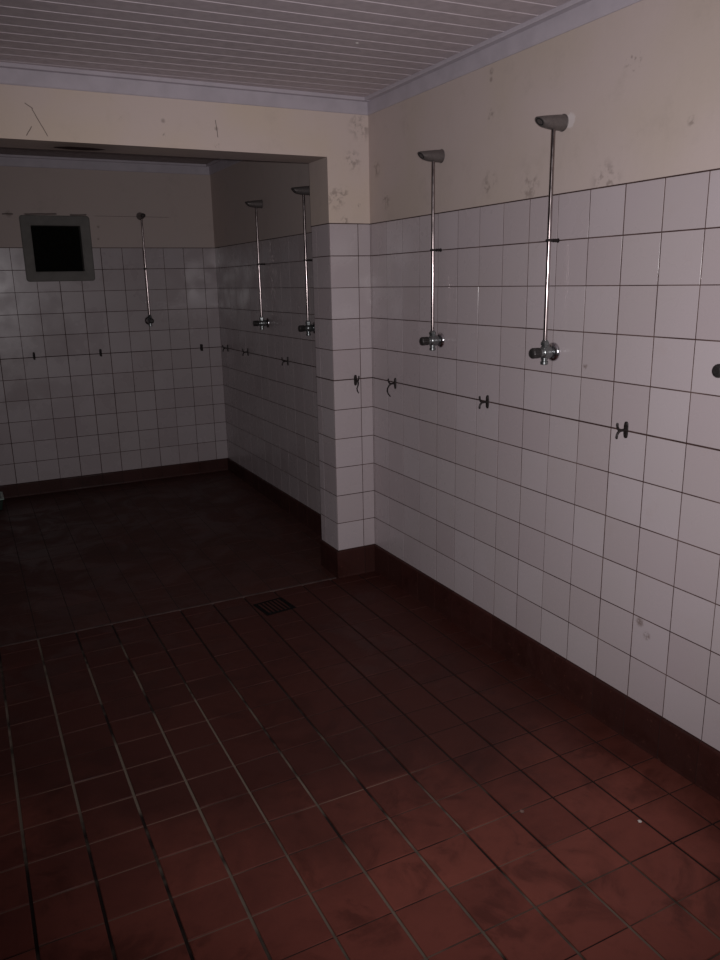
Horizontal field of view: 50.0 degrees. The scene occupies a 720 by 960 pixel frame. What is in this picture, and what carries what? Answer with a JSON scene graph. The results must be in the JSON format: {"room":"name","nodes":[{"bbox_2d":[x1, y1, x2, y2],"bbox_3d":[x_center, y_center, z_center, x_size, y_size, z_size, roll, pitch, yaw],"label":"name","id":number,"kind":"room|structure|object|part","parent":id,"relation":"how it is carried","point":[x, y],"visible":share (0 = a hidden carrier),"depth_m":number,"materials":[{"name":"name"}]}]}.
{"room":"communal shower room","nodes":[
{"label":"communal shower room","id":0,"kind":"room"},
{"bbox_2d":[0,147,215,163],"bbox_3d":[-2.603,-1.859,3.853,4.700,0.060,2.383,-8,16,-26],"label":"ceiling","id":1,"kind":"structure","parent":0,"point":[3,150],"depth_m":5.26,"materials":[{"name":"paint"}]},
{"bbox_2d":[0,166,227,485],"bbox_3d":[-3.116,-0.896,5.150,4.470,2.551,0.122,-8,16,-26],"label":"wall","id":2,"kind":"structure","parent":0,"point":[152,398],"depth_m":5.70,"materials":[{"name":"white tile"}]},
{"bbox_2d":[19,215,94,281],"bbox_3d":[-2.133,-1.629,5.449,0.459,0.442,0.088,-8,16,-26],"label":"window","id":3,"kind":"structure","parent":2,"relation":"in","point":[55,247],"depth_m":5.46,"materials":[{"name":"black glass"}]},
{"bbox_3d":[-2.150,-1.637,5.482,0.346,0.329,0.012,-8,16,-26],"label":"dark panel","id":4,"kind":"part","parent":3,"relation":"part of","materials":[{"name":"black glass"}]},
{"bbox_2d":[0,154,209,174],"bbox_3d":[-3.103,-2.032,4.786,4.470,0.089,0.040,-8,16,-26],"label":"trim","id":5,"kind":"structure","parent":2,"relation":"attached to","point":[5,159],"depth_m":5.42,"materials":[{"name":"white paint"}]},
{"bbox_2d":[0,458,227,498],"bbox_3d":[-3.065,0.167,5.363,4.470,0.116,0.013,-8,16,-26],"label":"baseboard","id":6,"kind":"structure","parent":2,"relation":"attached to","point":[119,477],"depth_m":5.92,"materials":[{"name":"red tile"}]},
{"bbox_2d":[136,212,153,326],"bbox_3d":[-1.569,-1.540,5.672,0.066,0.814,0.111,-8,16,-26],"label":"shower","id":7,"kind":"object","parent":2,"relation":"attached to","point":[149,320],"visible":1,"depth_m":5.68,"materials":[{"name":"silver metal"}]},
{"bbox_2d":[0,470,336,644],"bbox_3d":[-2.552,0.546,4.350,4.600,0.175,2.593,-8,16,-26],"label":"floor","id":8,"kind":"structure","parent":0,"point":[71,560],"depth_m":4.53,"materials":[{"name":"tile"}]},
{"bbox_2d":[0,492,3,509],"bbox_3d":[-2.623,0.164,5.338,0.300,0.083,0.216,-8,16,-26],"label":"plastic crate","id":9,"kind":"object","parent":8,"relation":"on","point":[1,493],"visible":1,"depth_m":5.32,"materials":[{"name":"plastic"}]},
{"bbox_2d":[0,84,374,577],"bbox_3d":[-1.987,-0.376,3.037,4.500,2.551,0.225,-8,16,-26],"label":"wall","id":10,"kind":"structure","parent":0,"point":[335,146],"depth_m":3.68,"materials":[{"name":"white tile"}]},
{"bbox_2d":[0,62,368,114],"bbox_3d":[-1.955,-1.470,2.645,4.500,0.089,0.040,-8,16,-26],"label":"trim","id":11,"kind":"structure","parent":10,"relation":"attached to","point":[10,73],"depth_m":3.23,"materials":[{"name":"white paint"}]},
{"bbox_2d":[320,540,338,577],"bbox_3d":[-0.164,0.437,4.196,0.013,0.170,0.220,-8,16,-26],"label":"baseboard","id":12,"kind":"structure","parent":10,"relation":"attached to","point":[329,554],"depth_m":4.18,"materials":[{"name":"red tile"}]},
{"bbox_2d":[354,375,359,392],"bbox_3d":[-0.016,-0.484,3.905,0.019,0.091,0.046,-6,15,-19],"label":"coat hook","id":13,"kind":"object","parent":10,"relation":"attached to","point":[356,382],"visible":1,"depth_m":3.91,"materials":[{"name":"black metal"}]},
{"bbox_2d":[0,0,570,96],"bbox_3d":[-0.658,-0.897,0.114,4.650,0.050,6.170,-8,16,-26],"label":"ceiling","id":14,"kind":"structure","parent":0,"point":[298,45],"depth_m":2.67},
{"bbox_2d":[0,571,719,959],"bbox_3d":[-0.598,1.458,0.750,4.700,0.122,5.800,-8,16,-26],"label":"floor","id":15,"kind":"structure","parent":0,"point":[348,772],"depth_m":2.34,"materials":[{"name":"red tile"}]},
{"bbox_2d":[0,577,335,646],"bbox_3d":[-1.825,0.770,3.288,3.810,0.008,0.012,-8,16,-26],"label":"threshold","id":16,"kind":"object","parent":15,"relation":"on","point":[212,603],"depth_m":3.70,"materials":[{"name":"brown tile"}]},
{"bbox_2d":[253,597,295,615],"bbox_3d":[-0.418,0.618,3.774,0.156,0.006,0.156,-11,17,-32],"label":"floor drain","id":17,"kind":"object","parent":15,"relation":"on","point":[290,605],"visible":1,"depth_m":3.77,"materials":[{"name":"metal"}]},
{"bbox_2d":[210,0,719,750],"bbox_3d":[0.830,-0.311,2.565,0.152,2.551,8.193,-8,16,-26],"label":"wall","id":18,"kind":"structure","parent":0,"point":[597,547],"depth_m":2.76,"materials":[{"name":"white tile"}]},
{"bbox_2d":[205,159,242,174],"bbox_3d":[-0.621,-2.082,4.783,0.040,0.089,2.283,-8,16,-26],"label":"trim","id":19,"kind":"structure","parent":18,"relation":"attached to","point":[216,165],"depth_m":5.52,"materials":[{"name":"white paint"}]},
{"bbox_2d":[245,200,268,329],"bbox_3d":[-0.669,-1.387,5.005,0.111,0.814,0.066,-8,16,-26],"label":"shower","id":20,"kind":"object","parent":18,"relation":"attached to","point":[255,204],"visible":1,"depth_m":5.01,"materials":[{"name":"silver metal"}]},
{"bbox_3d":[-0.686,-1.030,5.084,0.036,0.035,0.035,-8,16,-26],"label":"push knob","id":21,"kind":"part","parent":20,"relation":"part of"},
{"bbox_2d":[228,458,321,536],"bbox_3d":[-0.564,0.143,5.360,0.013,0.165,2.283,-8,16,-26],"label":"baseboard","id":22,"kind":"structure","parent":18,"relation":"attached to","point":[307,516],"depth_m":5.29,"materials":[{"name":"red tile"}]},
{"bbox_2d":[281,357,288,365],"bbox_3d":[-0.474,-0.748,4.874,0.044,0.054,0.017,-8,16,-26],"label":"coat hook","id":23,"kind":"object","parent":18,"relation":"attached to","point":[287,360],"visible":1,"depth_m":4.87,"materials":[{"name":"black metal"}]},
{"bbox_2d":[291,185,314,335],"bbox_3d":[-0.318,-1.223,4.337,0.111,0.814,0.066,-8,16,-26],"label":"shower","id":24,"kind":"object","parent":18,"relation":"attached to","point":[303,190],"visible":0.92,"depth_m":4.34,"materials":[{"name":"silver metal"}]},
{"bbox_3d":[-0.334,-0.866,4.416,0.036,0.035,0.035,-8,16,-26],"label":"push knob","id":25,"kind":"part","parent":24,"relation":"part of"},
{"bbox_2d":[387,378,395,396],"bbox_3d":[0.152,-0.450,3.755,0.046,0.091,0.019,-6,15,-19],"label":"coat hook","id":26,"kind":"object","parent":18,"relation":"attached to","point":[394,382],"visible":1,"depth_m":3.75,"materials":[{"name":"black metal"}]},
{"bbox_2d":[417,149,444,350],"bbox_3d":[0.292,-0.954,3.241,0.111,0.814,0.066,-8,16,-26],"label":"shower","id":27,"kind":"object","parent":18,"relation":"attached to","point":[433,156],"visible":1,"depth_m":3.23,"materials":[{"name":"grey metal"}]},
{"bbox_3d":[0.276,-0.597,3.320,0.036,0.035,0.035,-8,16,-26],"label":"push knob","id":28,"kind":"part","parent":27,"relation":"part of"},
{"bbox_2d":[478,395,488,408],"bbox_3d":[0.494,-0.312,3.097,0.044,0.054,0.017,-8,16,-26],"label":"coat hook","id":29,"kind":"object","parent":18,"relation":"attached to","point":[487,396],"visible":1,"depth_m":3.10,"materials":[{"name":"black metal"}]},
{"bbox_3d":[0.511,-0.314,3.106,0.005,0.054,0.017,-8,16,-26],"label":"plate","id":30,"kind":"part","parent":29,"relation":"part of","materials":[{"name":"black metal"}]},
{"bbox_2d":[362,0,641,114],"bbox_3d":[1.318,-1.158,1.171,0.040,0.089,5.700,-8,16,-26],"label":"trim","id":31,"kind":"structure","parent":18,"relation":"attached to","point":[568,16],"depth_m":2.74,"materials":[{"name":"white paint"}]},
{"bbox_2d":[374,544,719,800],"bbox_3d":[1.374,1.036,1.741,0.013,0.170,5.700,-8,16,-26],"label":"baseboard","id":32,"kind":"structure","parent":18,"relation":"attached to","point":[695,760],"depth_m":2.86,"materials":[{"name":"red tile"}]},
{"bbox_2d":[529,114,568,364],"bbox_3d":[0.625,-0.798,2.608,0.111,0.814,0.066,-8,16,-26],"label":"shower","id":33,"kind":"object","parent":18,"relation":"attached to","point":[551,351],"visible":1,"depth_m":2.61,"materials":[{"name":"silver metal"}]},
{"bbox_3d":[0.609,-0.441,2.687,0.036,0.035,0.035,-8,16,-26],"label":"push knob","id":34,"kind":"part","parent":33,"relation":"part of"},
{"bbox_2d":[615,421,627,438],"bbox_3d":[0.830,-0.157,2.457,0.044,0.054,0.017,-8,16,-26],"label":"coat hook","id":35,"kind":"object","parent":18,"relation":"attached to","point":[625,430],"visible":1,"depth_m":2.46,"materials":[{"name":"black metal"}]},
{"bbox_3d":[0.848,-0.160,2.466,0.005,0.054,0.017,-8,16,-26],"label":"plate","id":36,"kind":"part","parent":35,"relation":"part of","materials":[{"name":"black metal"}]},
{"bbox_2d":[712,364,719,377],"bbox_3d":[0.967,-0.645,1.956,0.111,0.814,0.066,-8,16,-26],"label":"shower","id":37,"kind":"object","parent":18,"relation":"attached to","point":[716,369],"visible":1,"depth_m":2.03,"materials":[{"name":"silver metal"}]}
]}

